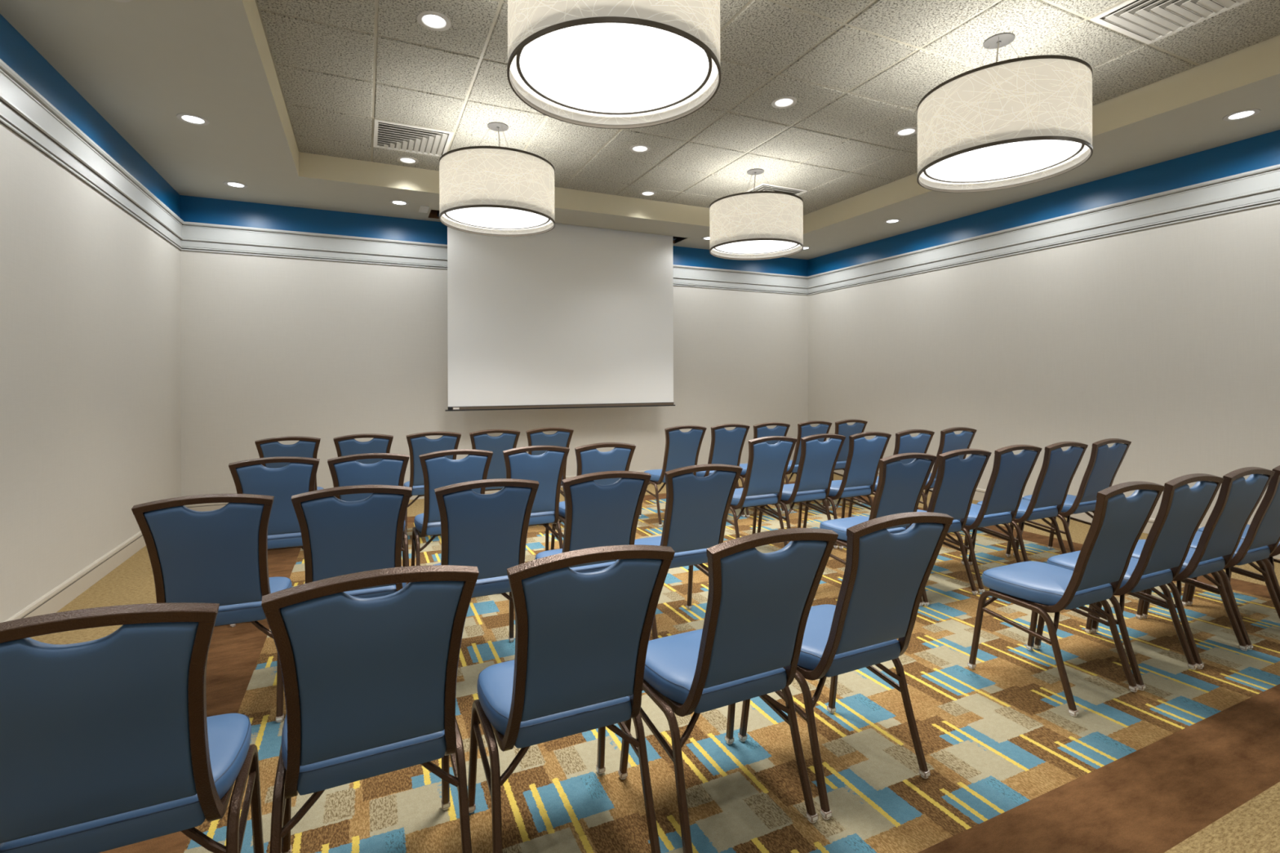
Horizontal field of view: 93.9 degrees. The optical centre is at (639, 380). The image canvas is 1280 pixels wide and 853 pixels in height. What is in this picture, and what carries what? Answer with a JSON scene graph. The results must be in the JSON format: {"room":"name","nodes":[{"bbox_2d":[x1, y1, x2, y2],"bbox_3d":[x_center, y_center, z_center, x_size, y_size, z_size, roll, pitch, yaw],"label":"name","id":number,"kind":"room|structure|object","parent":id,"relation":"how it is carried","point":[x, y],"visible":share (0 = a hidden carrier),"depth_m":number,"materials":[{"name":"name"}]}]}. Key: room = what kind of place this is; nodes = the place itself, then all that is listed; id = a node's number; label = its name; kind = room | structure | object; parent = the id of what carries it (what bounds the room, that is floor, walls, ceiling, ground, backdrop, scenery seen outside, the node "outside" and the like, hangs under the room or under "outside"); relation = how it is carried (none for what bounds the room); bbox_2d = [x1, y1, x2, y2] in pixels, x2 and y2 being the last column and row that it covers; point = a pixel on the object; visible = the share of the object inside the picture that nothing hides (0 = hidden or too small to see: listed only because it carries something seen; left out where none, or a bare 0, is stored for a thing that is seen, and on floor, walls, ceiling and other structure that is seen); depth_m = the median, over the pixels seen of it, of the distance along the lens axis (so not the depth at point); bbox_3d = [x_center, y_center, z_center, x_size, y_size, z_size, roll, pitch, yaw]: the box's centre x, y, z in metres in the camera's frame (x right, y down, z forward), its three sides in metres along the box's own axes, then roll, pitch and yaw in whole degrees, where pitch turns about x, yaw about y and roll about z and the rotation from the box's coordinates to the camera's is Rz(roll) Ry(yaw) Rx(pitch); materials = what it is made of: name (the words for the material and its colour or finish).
{"room":"conference room","nodes":[
{"label":"conference room","id":0,"kind":"room"},
{"bbox_2d":[0,13,181,622],"bbox_3d":[-2.955,-0.391,2.401,0.100,3.442,7.470,0,0,-25],"label":"wall","id":1,"kind":"structure","parent":0,"point":[90,294],"depth_m":3.68,"materials":[{"name":"beige paint"}]},
{"bbox_2d":[4,531,146,622],"bbox_3d":[-2.897,1.262,2.424,0.014,0.136,7.470,0,0,-25],"label":"baseboard","id":2,"kind":"structure","parent":1,"relation":"attached to","point":[52,602],"depth_m":3.75,"materials":[{"name":"paint"}]},
{"bbox_2d":[0,58,183,250],"bbox_3d":[-2.894,-1.415,2.430,0.040,0.280,7.470,0,0,-25],"label":"trim","id":3,"kind":"structure","parent":1,"relation":"attached to","point":[24,111],"depth_m":3.68,"materials":[{"name":"white wood"}]},
{"bbox_2d":[180,195,808,496],"bbox_3d":[-0.986,-0.398,7.472,7.715,3.442,0.100,0,0,-25],"label":"wall","id":4,"kind":"structure","parent":0,"point":[271,347],"depth_m":6.52,"materials":[{"name":"beige paint"}]},
{"bbox_2d":[184,459,792,511],"bbox_3d":[-0.957,1.255,7.420,7.715,0.136,0.014,0,0,-25],"label":"baseboard","id":5,"kind":"structure","parent":4,"relation":"attached to","point":[211,506],"depth_m":5.92,"materials":[{"name":"paint"}]},
{"bbox_2d":[181,221,807,295],"bbox_3d":[-0.960,-1.421,7.409,7.715,0.280,0.040,0,0,-25],"label":"trim","id":6,"kind":"structure","parent":4,"relation":"attached to","point":[197,237],"depth_m":6.46,"materials":[{"name":"white wood"}]},
{"bbox_2d":[426,208,689,244],"bbox_3d":[-0.872,-1.817,7.130,3.149,0.004,0.404,0,0,-25],"label":"trim","id":7,"kind":"structure","parent":4,"relation":"attached to","point":[429,209],"depth_m":7.12,"materials":[{"name":"paint"}]},
{"bbox_2d":[0,0,1279,259],"bbox_3d":[0.590,-1.959,4.033,7.915,0.270,7.670,0,0,-25],"label":"ceiling","id":8,"kind":"structure","parent":0,"point":[140,64],"depth_m":4.34,"materials":[{"name":"paint"}]},
{"bbox_2d":[111,0,132,2],"bbox_3d":[-2.463,-1.813,2.767,0.186,0.010,0.186,0,0,-25],"label":"recessed light","id":9,"kind":"object","parent":8,"relation":"in","point":[121,1],"visible":1,"depth_m":2.85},
{"bbox_2d":[176,113,209,125],"bbox_3d":[-3.094,-1.811,4.138,0.186,0.010,0.186,0,0,-25],"label":"recessed light","id":10,"kind":"object","parent":8,"relation":"in","point":[190,118],"visible":1,"depth_m":4.13,"materials":[{"name":"white glass"}]},
{"bbox_2d":[223,181,248,188],"bbox_3d":[-3.725,-1.809,5.510,0.186,0.010,0.186,0,0,-25],"label":"recessed light","id":11,"kind":"object","parent":8,"relation":"in","point":[232,184],"visible":1,"depth_m":5.50,"materials":[{"name":"white glass"}]},
{"bbox_2d":[389,200,408,205],"bbox_3d":[-2.448,-1.813,6.081,0.186,0.010,0.186,0,0,-25],"label":"recessed light","id":12,"kind":"object","parent":8,"relation":"in","point":[400,202],"visible":1,"depth_m":6.08,"materials":[{"name":"white glass"}]},
{"bbox_2d":[418,205,429,213],"bbox_3d":[-2.279,-1.810,6.307,0.086,0.018,0.240,0,0,-25],"label":"plate","id":13,"kind":"object","parent":8,"relation":"attached to","point":[424,209],"visible":1,"depth_m":6.28,"materials":[{"name":"white metal"}]},
{"bbox_2d":[437,210,676,411],"bbox_3d":[-0.842,-0.882,7.130,2.969,2.410,0.256,0,0,-25],"label":"projection screen","id":14,"kind":"object","parent":8,"relation":"hanging from","point":[565,316],"visible":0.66,"depth_m":6.98,"materials":[{"name":"fabric"}]},
{"bbox_2d":[702,236,709,239],"bbox_3d":[0.880,-1.824,7.642,0.186,0.010,0.186,0,0,-25],"label":"recessed light","id":15,"kind":"object","parent":8,"relation":"in","point":[703,237],"visible":0.58,"depth_m":7.64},
{"bbox_2d":[803,246,810,249],"bbox_3d":[2.258,-1.829,8.229,0.186,0.010,0.186,0,0,-25],"label":"recessed light","id":16,"kind":"object","parent":8,"relation":"in","point":[804,247],"visible":0.5,"depth_m":8.21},
{"bbox_2d":[884,218,901,223],"bbox_3d":[2.893,-1.831,6.848,0.186,0.010,0.186,0,0,-25],"label":"recessed light","id":17,"kind":"object","parent":8,"relation":"in","point":[891,220],"visible":1,"depth_m":6.83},
{"bbox_2d":[1222,108,1260,120],"bbox_3d":[4.146,-1.835,4.122,0.186,0.010,0.186,0,0,-25],"label":"recessed light","id":18,"kind":"object","parent":8,"relation":"in","point":[1242,114],"visible":1,"depth_m":4.12,"materials":[{"name":"white glass"}]},
{"bbox_2d":[30,472,1279,852],"bbox_3d":[0.601,1.318,4.033,7.915,0.001,7.670,0,0,-25],"label":"floor","id":19,"kind":"structure","parent":0,"point":[1188,762],"depth_m":2.16,"materials":[{"name":"carpet"}]},
{"bbox_2d":[0,602,264,852],"bbox_3d":[-1.113,0.866,1.293,0.451,0.914,0.556,0,0,-26],"label":"banquet chair","id":20,"kind":"object","parent":19,"relation":"on","point":[109,742],"visible":1,"depth_m":1.12,"materials":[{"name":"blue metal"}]},
{"bbox_2d":[131,493,292,723],"bbox_3d":[-1.661,0.868,2.395,0.451,0.914,0.556,0,0,-22],"label":"banquet chair","id":21,"kind":"object","parent":19,"relation":"on","point":[220,556],"visible":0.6,"depth_m":2.20,"materials":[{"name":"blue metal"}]},
{"bbox_2d":[228,456,319,626],"bbox_3d":[-2.071,0.869,3.466,0.451,0.914,0.556,0,0,-24],"label":"banquet chair","id":22,"kind":"object","parent":19,"relation":"on","point":[249,476],"visible":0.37,"depth_m":3.27,"materials":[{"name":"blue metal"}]},
{"bbox_2d":[254,436,324,490],"bbox_3d":[-2.716,0.871,4.677,0.451,0.914,0.556,0,0,-24],"label":"banquet chair","id":23,"kind":"object","parent":19,"relation":"on","point":[306,446],"visible":0.24,"depth_m":4.44,"materials":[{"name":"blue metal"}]},
{"bbox_2d":[291,484,412,598],"bbox_3d":[-1.219,0.866,2.565,0.451,0.914,0.556,0,0,-24],"label":"banquet chair","id":24,"kind":"object","parent":19,"relation":"on","point":[340,537],"visible":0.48,"depth_m":2.36,"materials":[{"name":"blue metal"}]},
{"bbox_2d":[333,433,393,463],"bbox_3d":[-2.248,0.870,4.873,0.451,0.914,0.556,0,0,-25],"label":"banquet chair","id":25,"kind":"object","parent":19,"relation":"on","point":[347,445],"visible":0.17,"depth_m":4.64,"materials":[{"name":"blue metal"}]},
{"bbox_2d":[327,453,409,583],"bbox_3d":[-1.638,0.868,3.617,0.451,0.914,0.556,0,0,-25],"label":"banquet chair","id":26,"kind":"object","parent":19,"relation":"on","point":[345,470],"visible":0.33,"depth_m":3.39,"materials":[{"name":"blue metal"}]},
{"bbox_2d":[261,564,479,852],"bbox_3d":[-0.676,0.865,1.516,0.451,0.914,0.556,0,0,-26],"label":"banquet chair","id":27,"kind":"object","parent":19,"relation":"on","point":[370,684],"visible":1,"depth_m":1.33,"materials":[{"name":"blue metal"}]},
{"bbox_2d":[403,431,461,533],"bbox_3d":[-1.771,0.868,5.063,0.451,0.914,0.556,0,0,-25],"label":"banquet chair","id":28,"kind":"object","parent":19,"relation":"on","point":[419,444],"visible":0.38,"depth_m":4.84,"materials":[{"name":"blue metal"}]},
{"bbox_2d":[411,448,493,566],"bbox_3d":[-1.197,0.866,3.789,0.451,0.914,0.556,0,0,-25],"label":"banquet chair","id":29,"kind":"object","parent":19,"relation":"on","point":[438,470],"visible":0.48,"depth_m":3.58,"materials":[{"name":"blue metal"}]},
{"bbox_2d":[431,478,539,642],"bbox_3d":[-0.734,0.865,2.700,0.451,0.914,0.556,0,0,-25],"label":"banquet chair","id":30,"kind":"object","parent":19,"relation":"on","point":[488,532],"visible":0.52,"depth_m":2.50,"materials":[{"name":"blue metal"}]},
{"bbox_2d":[469,429,519,491],"bbox_3d":[-1.330,0.867,5.277,0.451,0.914,0.556,0,0,-25],"label":"banquet chair","id":31,"kind":"object","parent":19,"relation":"on","point":[480,440],"visible":0.28,"depth_m":5.08,"materials":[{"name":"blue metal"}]},
{"bbox_2d":[502,445,569,551],"bbox_3d":[-0.756,0.865,3.985,0.451,0.914,0.556,0,0,-25],"label":"banquet chair","id":32,"kind":"object","parent":19,"relation":"on","point":[547,468],"visible":0.55,"depth_m":3.81,"materials":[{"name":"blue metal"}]},
{"bbox_2d":[525,427,573,496],"bbox_3d":[-0.893,0.865,5.450,0.451,0.914,0.556,0,0,-25],"label":"banquet chair","id":33,"kind":"object","parent":19,"relation":"on","point":[562,437],"visible":0.17,"depth_m":5.22,"materials":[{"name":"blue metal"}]},
{"bbox_2d":[467,544,675,852],"bbox_3d":[-0.217,0.863,1.683,0.451,0.914,0.556,0,0,-25],"label":"banquet chair","id":34,"kind":"object","parent":19,"relation":"on","point":[582,639],"visible":1,"depth_m":1.51,"materials":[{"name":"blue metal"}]},
{"bbox_2d":[534,471,651,573],"bbox_3d":[-0.257,0.863,2.906,0.451,0.914,0.556,0,0,-26],"label":"banquet chair","id":35,"kind":"object","parent":19,"relation":"on","point":[597,515],"visible":0.51,"depth_m":2.70,"materials":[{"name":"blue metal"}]},
{"bbox_2d":[551,442,635,550],"bbox_3d":[-0.333,0.863,4.154,0.451,0.914,0.556,0,0,-25],"label":"banquet chair","id":36,"kind":"object","parent":19,"relation":"on","point":[589,460],"visible":0.23,"depth_m":3.94,"materials":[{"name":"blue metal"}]},
{"bbox_2d":[639,425,706,527],"bbox_3d":[0.303,0.861,5.643,0.451,0.914,0.556,0,0,-26],"label":"banquet chair","id":37,"kind":"object","parent":19,"relation":"on","point":[682,449],"visible":0.62,"depth_m":5.45,"materials":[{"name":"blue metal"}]},
{"bbox_2d":[634,463,742,639],"bbox_3d":[0.202,0.862,3.121,0.451,0.914,0.556,0,0,-25],"label":"banquet chair","id":38,"kind":"object","parent":19,"relation":"on","point":[697,508],"visible":0.69,"depth_m":2.93,"materials":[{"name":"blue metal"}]},
{"bbox_2d":[695,423,750,517],"bbox_3d":[0.734,0.860,5.827,0.451,0.914,0.556,0,0,-26],"label":"banquet chair","id":39,"kind":"object","parent":19,"relation":"on","point":[726,446],"visible":0.48,"depth_m":5.63,"materials":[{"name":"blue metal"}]},
{"bbox_2d":[617,528,838,852],"bbox_3d":[0.250,0.862,1.843,0.451,0.914,0.556,0,0,-26],"label":"banquet chair","id":40,"kind":"object","parent":19,"relation":"on","point":[759,604],"visible":0.94,"depth_m":1.68,"materials":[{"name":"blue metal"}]},
{"bbox_2d":[726,435,797,546],"bbox_3d":[0.853,0.860,4.573,0.451,0.914,0.556,0,0,-26],"label":"banquet chair","id":41,"kind":"object","parent":19,"relation":"on","point":[767,464],"visible":0.82,"depth_m":4.40,"materials":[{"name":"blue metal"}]},
{"bbox_2d":[738,422,790,517],"bbox_3d":[1.161,0.859,6.004,0.451,0.914,0.556,0,0,-26],"label":"banquet chair","id":42,"kind":"object","parent":19,"relation":"on","point":[760,430],"visible":0.3,"depth_m":5.79,"materials":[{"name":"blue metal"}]},
{"bbox_2d":[757,433,845,548],"bbox_3d":[1.272,0.858,4.748,0.451,0.914,0.556,0,0,-26],"label":"banquet chair","id":43,"kind":"object","parent":19,"relation":"on","point":[818,460],"visible":0.83,"depth_m":4.58,"materials":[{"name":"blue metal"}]},
{"bbox_2d":[783,420,831,512],"bbox_3d":[1.637,0.857,6.212,0.451,0.914,0.556,0,0,-26],"label":"banquet chair","id":44,"kind":"object","parent":19,"relation":"on","point":[804,428],"visible":0.34,"depth_m":5.99,"materials":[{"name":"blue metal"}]},
{"bbox_2d":[737,511,953,819],"bbox_3d":[0.681,0.860,2.043,0.451,0.914,0.556,0,0,-25],"label":"banquet chair","id":45,"kind":"object","parent":19,"relation":"on","point":[886,576],"visible":0.91,"depth_m":1.87,"materials":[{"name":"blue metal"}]},
{"bbox_2d":[803,431,891,549],"bbox_3d":[1.691,0.857,4.913,0.451,0.914,0.556,0,0,-26],"label":"banquet chair","id":46,"kind":"object","parent":19,"relation":"on","point":[861,469],"visible":0.76,"depth_m":4.74,"materials":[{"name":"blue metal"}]},
{"bbox_2d":[826,419,867,508],"bbox_3d":[2.070,0.856,6.406,0.451,0.914,0.556,0,0,-26],"label":"banquet chair","id":47,"kind":"object","parent":19,"relation":"on","point":[842,428],"visible":0.33,"depth_m":6.21,"materials":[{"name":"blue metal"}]},
{"bbox_2d":[819,453,937,606],"bbox_3d":[1.373,0.858,3.544,0.451,0.914,0.556,0,0,-26],"label":"banquet chair","id":48,"kind":"object","parent":19,"relation":"on","point":[900,486],"visible":0.56,"depth_m":3.35,"materials":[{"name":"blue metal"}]},
{"bbox_2d":[848,429,934,517],"bbox_3d":[2.142,0.855,5.130,0.451,0.914,0.556,0,0,-25],"label":"banquet chair","id":49,"kind":"object","parent":19,"relation":"on","point":[904,442],"visible":0.27,"depth_m":4.91,"materials":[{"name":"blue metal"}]},
{"bbox_2d":[902,448,991,606],"bbox_3d":[1.792,0.856,3.730,0.451,0.914,0.556,0,0,-25],"label":"banquet chair","id":50,"kind":"object","parent":19,"relation":"on","point":[957,480],"visible":0.67,"depth_m":3.53,"materials":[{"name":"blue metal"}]},
{"bbox_2d":[919,426,976,511],"bbox_3d":[2.610,0.854,5.337,0.451,0.914,0.556,0,0,-25],"label":"banquet chair","id":51,"kind":"object","parent":19,"relation":"on","point":[949,441],"visible":0.31,"depth_m":5.12,"materials":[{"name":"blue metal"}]},
{"bbox_2d":[944,444,1042,593],"bbox_3d":[2.236,0.855,3.942,0.451,0.914,0.556,0,0,-25],"label":"banquet chair","id":52,"kind":"object","parent":19,"relation":"on","point":[1011,473],"visible":0.7,"depth_m":3.76,"materials":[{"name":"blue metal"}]},
{"bbox_2d":[968,441,1088,564],"bbox_3d":[2.662,0.854,4.121,0.451,0.914,0.556,0,0,-25],"label":"banquet chair","id":53,"kind":"object","parent":19,"relation":"on","point":[1059,468],"visible":0.74,"depth_m":3.95,"materials":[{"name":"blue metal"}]},
{"bbox_2d":[967,481,1164,716],"bbox_3d":[1.822,0.856,2.586,0.451,0.914,0.556,0,0,-25],"label":"banquet chair","id":54,"kind":"object","parent":19,"relation":"on","point":[1118,522],"visible":1,"depth_m":2.45,"materials":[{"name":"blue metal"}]},
{"bbox_2d":[1013,438,1131,556],"bbox_3d":[3.108,0.852,4.314,0.451,0.914,0.556,0,0,-26],"label":"banquet chair","id":55,"kind":"object","parent":19,"relation":"on","point":[1104,462],"visible":0.66,"depth_m":4.13,"materials":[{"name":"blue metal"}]},
{"bbox_2d":[1033,473,1224,690],"bbox_3d":[2.250,0.855,2.779,0.451,0.914,0.556,0,0,-25],"label":"banquet chair","id":56,"kind":"object","parent":19,"relation":"on","point":[1183,508],"visible":0.77,"depth_m":2.60,"materials":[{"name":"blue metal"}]},
{"bbox_2d":[1092,466,1275,669],"bbox_3d":[2.671,0.854,2.965,0.451,0.914,0.556,0,0,-25],"label":"banquet chair","id":57,"kind":"object","parent":19,"relation":"on","point":[1238,497],"visible":0.75,"depth_m":2.79,"materials":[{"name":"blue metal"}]},
{"bbox_2d":[1142,465,1279,649],"bbox_3d":[3.091,0.852,3.155,0.451,0.914,0.556,0,0,-25],"label":"banquet chair","id":58,"kind":"object","parent":19,"relation":"on","point":[1264,530],"visible":0.65,"depth_m":2.98,"materials":[{"name":"brown metal"}]},
{"bbox_2d":[1187,524,1279,605],"bbox_3d":[3.512,0.851,3.343,0.451,0.914,0.556,0,0,-25],"label":"banquet chair","id":59,"kind":"object","parent":19,"relation":"on","point":[1268,562],"visible":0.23,"depth_m":3.21,"materials":[{"name":"brown metal"}]},
{"bbox_2d":[255,0,1279,215],"bbox_3d":[0.502,-2.040,4.172,5.468,0.007,4.995,0,0,-25],"label":"ceiling","id":60,"kind":"structure","parent":0,"point":[858,73],"depth_m":3.99,"materials":[{"name":"tile"}]},
{"bbox_2d":[396,156,418,164],"bbox_3d":[-2.134,-2.053,5.494,0.186,0.061,0.186,0,0,-25],"label":"recessed light","id":61,"kind":"object","parent":60,"relation":"in","point":[407,160],"visible":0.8,"depth_m":5.53,"materials":[{"name":"white glass"}]},
{"bbox_2d":[373,119,453,156],"bbox_3d":[-1.914,-2.025,5.027,0.592,0.016,0.592,0,0,-25],"label":"ceiling vent","id":62,"kind":"object","parent":60,"relation":"in","point":[388,135],"visible":0.9,"depth_m":5.00,"materials":[{"name":"white metal"}]},
{"bbox_2d":[416,10,451,31],"bbox_3d":[-1.162,-2.056,3.374,0.186,0.061,0.186,0,0,-25],"label":"recessed light","id":63,"kind":"object","parent":60,"relation":"in","point":[429,20],"visible":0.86,"depth_m":3.41,"materials":[{"name":"white glass"}]},
{"bbox_2d":[439,121,555,236],"bbox_3d":[-1.132,-1.647,4.771,0.896,0.778,0.896,0,0,-44],"label":"drum pendant","id":64,"kind":"object","parent":60,"relation":"hanging from","point":[497,191],"visible":1,"depth_m":4.44,"materials":[{"name":"beige fabric"}]},
{"bbox_2d":[444,207,550,229],"bbox_3d":[-1.131,-1.320,4.771,0.824,0.016,0.824,0,0,-25],"label":"diffuser","id":65,"kind":"object","parent":64,"relation":"attached to","point":[473,218],"depth_m":4.86,"materials":[{"name":"white plastic"}]},
{"bbox_2d":[506,0,720,128],"bbox_3d":[-0.108,-1.650,2.545,0.896,0.778,0.896,0,0,-25],"label":"drum pendant","id":66,"kind":"object","parent":60,"relation":"hanging from","point":[597,64],"visible":1,"depth_m":2.45,"materials":[{"name":"fabric"}]},
{"bbox_2d":[515,22,712,115],"bbox_3d":[-0.107,-1.324,2.545,0.824,0.016,0.824,0,0,-25],"label":"diffuser","id":67,"kind":"object","parent":66,"relation":"attached to","point":[602,68],"depth_m":2.53,"materials":[{"name":"white plastic"}]},
{"bbox_2d":[629,144,650,152],"bbox_3d":[0.000,-2.059,5.236,0.186,0.061,0.186,0,0,-25],"label":"recessed light","id":68,"kind":"object","parent":60,"relation":"in","point":[636,148],"visible":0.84,"depth_m":5.28,"materials":[{"name":"white glass"}]},
{"bbox_2d":[639,190,656,196],"bbox_3d":[0.088,-2.060,6.488,0.186,0.061,0.186,0,0,-25],"label":"recessed light","id":69,"kind":"object","parent":60,"relation":"in","point":[647,193],"visible":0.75,"depth_m":6.53,"materials":[{"name":"white glass"}]},
{"bbox_2d":[709,168,803,260],"bbox_3d":[1.126,-1.655,5.820,0.896,0.778,0.896,0,0,-4],"label":"drum pendant","id":70,"kind":"object","parent":60,"relation":"hanging from","point":[753,225],"visible":1,"depth_m":5.48,"materials":[{"name":"beige fabric"}]},
{"bbox_2d":[714,240,798,253],"bbox_3d":[1.127,-1.328,5.820,0.824,0.016,0.824,0,0,-25],"label":"diffuser","id":71,"kind":"object","parent":70,"relation":"attached to","point":[761,246],"depth_m":5.94,"materials":[{"name":"white plastic"}]},
{"bbox_2d":[743,182,808,195],"bbox_3d":[1.409,-2.036,6.555,0.592,0.016,0.592,0,0,-25],"label":"ceiling vent","id":72,"kind":"object","parent":60,"relation":"in","point":[763,186],"visible":0.38,"depth_m":6.37,"materials":[{"name":"white metal"}]},
{"bbox_2d":[771,96,797,108],"bbox_3d":[1.054,-2.063,4.373,0.186,0.061,0.186,0,0,-25],"label":"recessed light","id":73,"kind":"object","parent":60,"relation":"in","point":[783,102],"visible":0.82,"depth_m":4.42,"materials":[{"name":"white glass"}]},
{"bbox_2d":[893,126,917,136],"bbox_3d":[2.182,-2.067,4.898,0.186,0.061,0.186,0,0,-25],"label":"recessed light","id":74,"kind":"object","parent":60,"relation":"in","point":[905,131],"visible":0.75,"depth_m":4.94,"materials":[{"name":"white glass"}]},
{"bbox_2d":[916,32,1093,192],"bbox_3d":[2.154,-1.658,3.585,0.896,0.778,0.896,0,0,-4],"label":"drum pendant","id":75,"kind":"object","parent":60,"relation":"hanging from","point":[1027,120],"visible":1,"depth_m":3.30,"materials":[{"name":"beige fabric"}]},
{"bbox_2d":[923,139,1084,182],"bbox_3d":[2.155,-1.331,3.585,0.824,0.016,0.824,0,0,-25],"label":"diffuser","id":76,"kind":"object","parent":75,"relation":"attached to","point":[1010,162],"depth_m":3.61,"materials":[{"name":"white plastic"}]},
{"bbox_2d":[1090,0,1250,44],"bbox_3d":[2.937,-2.042,3.232,0.592,0.016,0.592,0,0,-25],"label":"ceiling vent","id":77,"kind":"object","parent":60,"relation":"in","point":[1146,21],"visible":1,"depth_m":3.34,"materials":[{"name":"white metal"}]},
{"bbox_2d":[807,129,1279,527],"bbox_3d":[4.145,-0.415,5.666,0.100,3.442,7.470,0,0,-25],"label":"wall","id":78,"kind":"structure","parent":0,"point":[1163,340],"depth_m":5.54,"materials":[{"name":"beige paint"}]},
{"bbox_2d":[807,164,1279,295],"bbox_3d":[4.078,-1.438,5.637,0.040,0.280,7.470,0,0,-25],"label":"trim","id":79,"kind":"structure","parent":78,"relation":"attached to","point":[1259,188],"depth_m":5.56,"materials":[{"name":"white wood"}]},
{"bbox_2d":[834,468,1279,559],"bbox_3d":[4.099,1.238,5.642,0.014,0.136,7.470,0,0,-25],"label":"baseboard","id":80,"kind":"structure","parent":78,"relation":"attached to","point":[980,493],"depth_m":5.59,"materials":[{"name":"paint"}]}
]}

